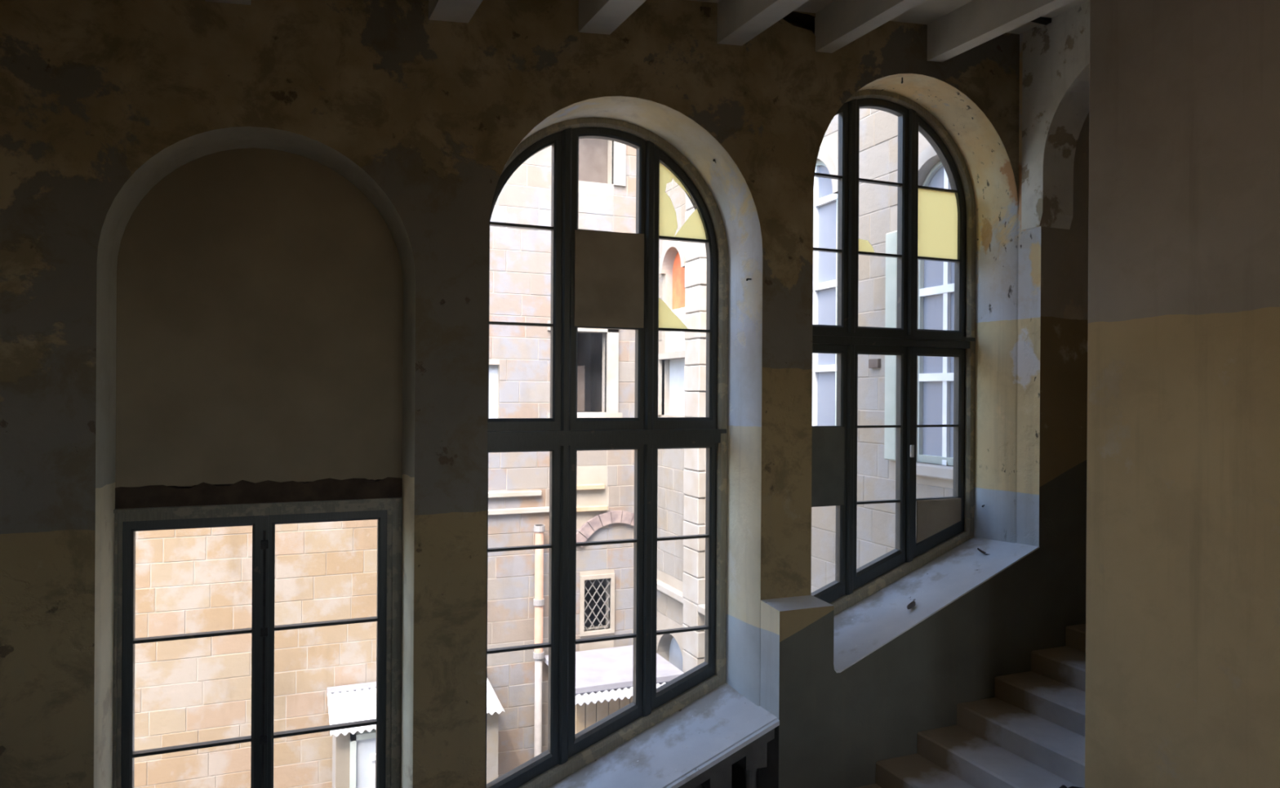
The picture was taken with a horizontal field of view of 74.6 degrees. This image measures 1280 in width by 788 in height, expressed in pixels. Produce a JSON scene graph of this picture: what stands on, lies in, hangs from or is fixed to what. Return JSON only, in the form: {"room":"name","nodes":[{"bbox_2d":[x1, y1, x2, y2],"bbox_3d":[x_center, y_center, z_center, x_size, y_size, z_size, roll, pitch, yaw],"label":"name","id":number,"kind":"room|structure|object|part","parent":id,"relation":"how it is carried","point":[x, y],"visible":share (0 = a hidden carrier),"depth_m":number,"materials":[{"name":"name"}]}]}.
{"room":"stairwell","nodes":[
{"label":"stairwell","id":0,"kind":"room"},
{"bbox_2d":[0,0,1088,787],"bbox_3d":[-0.267,1.645,5.513,16.300,11.100,0.822,0,0,-22],"label":"wall","id":1,"kind":"structure","parent":0,"point":[244,249],"depth_m":4.96,"materials":[{"name":"paint"}]},
{"bbox_2d":[112,497,402,787],"bbox_3d":[-2.200,2.305,4.900,1.535,3.355,0.198,0,0,-22],"label":"window","id":2,"kind":"structure","parent":1,"relation":"in","point":[388,512],"depth_m":4.83,"materials":[{"name":"paint"}]},
{"bbox_3d":[-2.517,2.165,4.742,0.700,2.939,0.070,0,0,-22],"label":"sash","id":3,"kind":"part","parent":2,"relation":"part of","materials":[{"name":"blue paint"}]},
{"bbox_3d":[-1.873,2.032,5.005,0.681,2.664,0.070,0,0,-22],"label":"sash","id":4,"kind":"part","parent":2,"relation":"part of","materials":[{"name":"blue paint"}]},
{"bbox_3d":[-2.209,-0.379,4.983,1.680,2.143,0.300,0,0,-22],"label":"blind panel","id":5,"kind":"part","parent":1,"relation":"part of","materials":[{"name":"paint"}]},
{"bbox_2d":[484,117,728,787],"bbox_3d":[-0.259,0.488,5.814,1.870,4.765,0.165,0,0,-22],"label":"window","id":6,"kind":"structure","parent":1,"relation":"in","point":[600,279],"depth_m":5.84,"materials":[{"name":"paint"}]},
{"bbox_3d":[-0.816,1.531,5.598,0.560,2.370,0.070,0,0,-22],"label":"sash","id":7,"kind":"part","parent":6,"relation":"part of","materials":[{"name":"blue paint"}]},
{"bbox_3d":[-0.801,-0.766,5.596,0.559,2.024,0.070,0,0,-22],"label":"sash","id":8,"kind":"part","parent":6,"relation":"part of","materials":[{"name":"blue paint"}]},
{"bbox_3d":[-0.244,1.413,5.831,0.548,2.127,0.070,0,0,-22],"label":"sash","id":9,"kind":"part","parent":6,"relation":"part of","materials":[{"name":"blue paint"}]},
{"bbox_3d":[-0.230,-0.791,5.830,0.548,2.082,0.070,0,0,-22],"label":"sash","id":10,"kind":"part","parent":6,"relation":"part of","materials":[{"name":"blue paint"}]},
{"bbox_3d":[0.305,1.297,6.055,0.509,1.888,0.070,0,0,-22],"label":"sash","id":11,"kind":"part","parent":6,"relation":"part of","materials":[{"name":"blue paint"}]},
{"bbox_3d":[0.318,-0.749,6.054,0.509,2.003,0.070,0,0,-22],"label":"sash","id":12,"kind":"part","parent":6,"relation":"part of","materials":[{"name":"blue paint"}]},
{"bbox_3d":[-0.133,2.514,5.506,1.992,0.915,0.642,0,0,-22],"label":"window sill","id":13,"kind":"part","parent":1,"relation":"part of","materials":[{"name":"stone"}]},
{"bbox_2d":[678,728,774,787],"bbox_3d":[-0.036,3.047,5.344,1.895,1.678,0.299,0,0,-22],"label":"balustrade","id":14,"kind":"object","parent":1,"relation":"attached to","point":[752,757],"visible":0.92,"depth_m":5.48,"materials":[{"name":"stone"}]},
{"bbox_2d":[810,89,976,615],"bbox_3d":[1.894,-0.237,6.692,1.870,4.326,0.165,0,0,-22],"label":"window","id":15,"kind":"structure","parent":1,"relation":"in","point":[934,224],"depth_m":6.76,"materials":[{"name":"paint"}]},
{"bbox_3d":[1.337,0.691,6.476,0.559,2.154,0.070,0,0,-22],"label":"sash","id":16,"kind":"part","parent":15,"relation":"part of","materials":[{"name":"blue paint"}]},
{"bbox_3d":[1.350,-1.379,6.474,0.559,1.807,0.070,0,0,-22],"label":"sash","id":17,"kind":"part","parent":15,"relation":"part of","materials":[{"name":"blue paint"}]},
{"bbox_3d":[1.895,0.581,6.703,0.516,1.927,0.070,0,0,-22],"label":"sash","id":18,"kind":"part","parent":15,"relation":"part of","materials":[{"name":"blue paint"}]},
{"bbox_3d":[1.907,-1.405,6.702,0.516,1.865,0.070,0,0,-22],"label":"sash","id":19,"kind":"part","parent":15,"relation":"part of","materials":[{"name":"blue paint"}]},
{"bbox_3d":[2.449,-1.397,6.928,0.435,0.559,0.004,0,0,-22],"label":"pane","id":20,"kind":"part","parent":15,"relation":"part of","materials":[{"name":"yellow glass"}]},
{"bbox_3d":[2.444,0.478,6.928,0.541,1.715,0.070,0,0,-22],"label":"sash","id":21,"kind":"part","parent":15,"relation":"part of","materials":[{"name":"blue paint"}]},
{"bbox_3d":[2.455,-1.369,6.926,0.541,1.800,0.070,0,0,-22],"label":"sash","id":22,"kind":"part","parent":15,"relation":"part of","materials":[{"name":"blue paint"}]},
{"bbox_2d":[906,600,915,608],"bbox_3d":[2.004,1.558,6.202,0.055,0.051,0.106,0,0,36],"label":"dry leaf","id":23,"kind":"object","parent":1,"relation":"on","point":[912,604],"visible":1,"depth_m":6.22,"materials":[{"name":"brown plant"}]},
{"bbox_3d":[2.069,1.535,6.394,1.881,0.755,0.661,0,0,-22],"label":"window sill","id":24,"kind":"part","parent":1,"relation":"part of","materials":[{"name":"stone"}]},
{"bbox_2d":[855,623,1085,787],"bbox_3d":[1.689,3.101,5.069,6.400,3.213,1.525,0,0,-22],"label":"staircase","id":25,"kind":"structure","parent":1,"relation":"attached to","point":[1031,734],"depth_m":5.75,"materials":[{"name":"concrete"}]},
{"bbox_2d":[1059,784,1082,787],"bbox_3d":[2.043,2.529,4.478,0.820,0.762,0.117,0,0,-22],"label":"handrail","id":26,"kind":"object","parent":25,"relation":"on","point":[1062,785],"visible":1,"depth_m":4.63,"materials":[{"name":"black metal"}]},
{"bbox_2d":[977,547,987,554],"bbox_3d":[2.715,1.242,6.617,0.106,0.051,0.055,0,0,40],"label":"dry leaf","id":27,"kind":"object","parent":1,"relation":"on","point":[978,548],"visible":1,"depth_m":6.64,"materials":[{"name":"brown plant"}]},
{"bbox_2d":[204,0,1088,62],"bbox_3d":[1.446,-2.846,1.393,16.300,2.092,10.100,0,0,-22],"label":"ceiling","id":28,"kind":"structure","parent":0,"point":[954,27],"depth_m":5.56,"materials":[{"name":"white wood"}]},
{"bbox_2d":[1021,0,1279,787],"bbox_3d":[3.720,1.971,3.581,1.620,10.500,6.199,0,0,-22],"label":"wall","id":29,"kind":"structure","parent":0,"point":[1181,98],"depth_m":4.12,"materials":[{"name":"beige paint"}]},
{"label":"outside","id":30,"kind":"structure","parent":0,"visible":0},
{"bbox_3d":[-5.513,7.259,8.681,16.250,0.200,9.000,0,0,-22],"label":"ground","id":31,"kind":"structure","parent":30,"visible":0},
{"bbox_2d":[133,137,635,787],"bbox_3d":[-3.662,0.820,10.325,12.450,12.700,10.320,0,0,-22],"label":"wall","id":32,"kind":"structure","parent":31,"relation":"on","point":[188,580],"depth_m":14.12,"materials":[{"name":"stone"}]},
{"bbox_2d":[533,524,544,756],"bbox_3d":[-1.734,4.704,14.285,0.190,4.950,0.233,0,0,-22],"label":"drainpipe","id":33,"kind":"object","parent":32,"relation":"attached to","point":[539,529],"visible":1,"depth_m":14.20,"materials":[{"name":"metal"}]},
{"bbox_3d":[-0.976,0.406,14.739,1.360,0.155,0.180,0,0,-22],"label":"opening sill","id":34,"kind":"part","parent":32,"relation":"part of","materials":[{"name":"stone"}]},
{"bbox_2d":[327,678,504,787],"bbox_3d":[-3.481,5.884,12.938,2.480,2.570,1.450,0,0,-22],"label":"awning","id":35,"kind":"object","parent":31,"relation":"on","point":[353,748],"visible":0.34,"depth_m":12.40,"materials":[{"name":"white paint"}]},
{"bbox_3d":[-3.671,6.028,12.251,1.070,2.280,0.100,0,0,-22],"label":"door frame","id":36,"kind":"part","parent":35,"relation":"part of","materials":[{"name":"white paint"}]},
{"bbox_3d":[-3.679,6.058,12.269,0.950,2.220,0.060,0,0,-22],"label":"door","id":37,"kind":"part","parent":35,"relation":"part of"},
{"bbox_3d":[-3.708,6.028,12.171,0.380,1.680,0.100,0,0,-22],"label":"rail","id":38,"kind":"part","parent":35,"relation":"part of","materials":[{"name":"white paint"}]},
{"bbox_2d":[543,644,684,733],"bbox_3d":[-0.447,5.838,13.855,1.930,2.700,1.950,0,0,-22],"label":"awning","id":39,"kind":"object","parent":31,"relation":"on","point":[603,676],"visible":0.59,"depth_m":13.26,"materials":[{"name":"metal"}]},
{"bbox_2d":[656,108,954,672],"bbox_3d":[1.855,0.859,11.404,0.380,12.690,8.500,0,0,-22],"label":"wall","id":40,"kind":"structure","parent":31,"relation":"on","point":[682,265],"depth_m":10.12,"materials":[{"name":"stone"}]},
{"bbox_3d":[0.577,-2.371,14.339,0.100,0.530,1.060,0,0,-22],"label":"hood moulding","id":41,"kind":"part","parent":40,"relation":"part of","materials":[{"name":"stone"}]},
{"bbox_3d":[0.742,5.615,14.530,0.001,2.960,1.200,0,0,-22],"label":"door","id":42,"kind":"part","parent":40,"relation":"part of","materials":[{"name":"white"}]},
{"bbox_2d":[669,358,684,415],"bbox_3d":[0.751,-0.115,14.407,0.040,0.980,1.100,0,0,-22],"label":"shutter","id":43,"kind":"object","parent":40,"relation":"attached to","point":[677,392],"depth_m":14.62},
{"bbox_2d":[672,252,684,309],"bbox_3d":[0.723,-1.980,14.400,0.001,1.050,0.800,0,0,-22],"label":"shutter","id":44,"kind":"object","parent":40,"relation":"attached to","point":[678,272],"depth_m":14.54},
{"bbox_3d":[2.218,-1.118,10.574,0.080,3.650,1.100,0,0,-22],"label":"frame","id":45,"kind":"part","parent":40,"relation":"part of","materials":[{"name":"white paint"}]},
{"bbox_3d":[2.227,-1.118,10.577,0.001,3.650,1.100,0,0,-22],"label":"pane","id":46,"kind":"part","parent":40,"relation":"part of","materials":[{"name":"clear glass"}]},
{"bbox_3d":[2.135,-2.734,10.535,0.100,0.680,1.360,0,0,-22],"label":"hood moulding","id":47,"kind":"part","parent":40,"relation":"part of","materials":[{"name":"stone"}]},
{"bbox_3d":[3.007,-2.242,8.397,0.100,0.550,1.100,0,0,-22],"label":"hood moulding","id":48,"kind":"part","parent":40,"relation":"part of","materials":[{"name":"stone"}]},
{"bbox_3d":[3.034,0.773,8.418,0.300,0.120,1.080,0,0,-22],"label":"sill","id":49,"kind":"part","parent":40,"relation":"part of","materials":[{"name":"stone"}]},
{"bbox_3d":[3.091,-0.836,8.436,0.080,3.100,0.840,0,0,-22],"label":"frame","id":50,"kind":"part","parent":40,"relation":"part of","materials":[{"name":"white paint"}]},
{"bbox_3d":[3.100,-0.836,8.440,0.001,3.100,0.840,0,0,-22],"label":"pane","id":51,"kind":"part","parent":40,"relation":"part of","materials":[{"name":"clear glass"}]}
]}

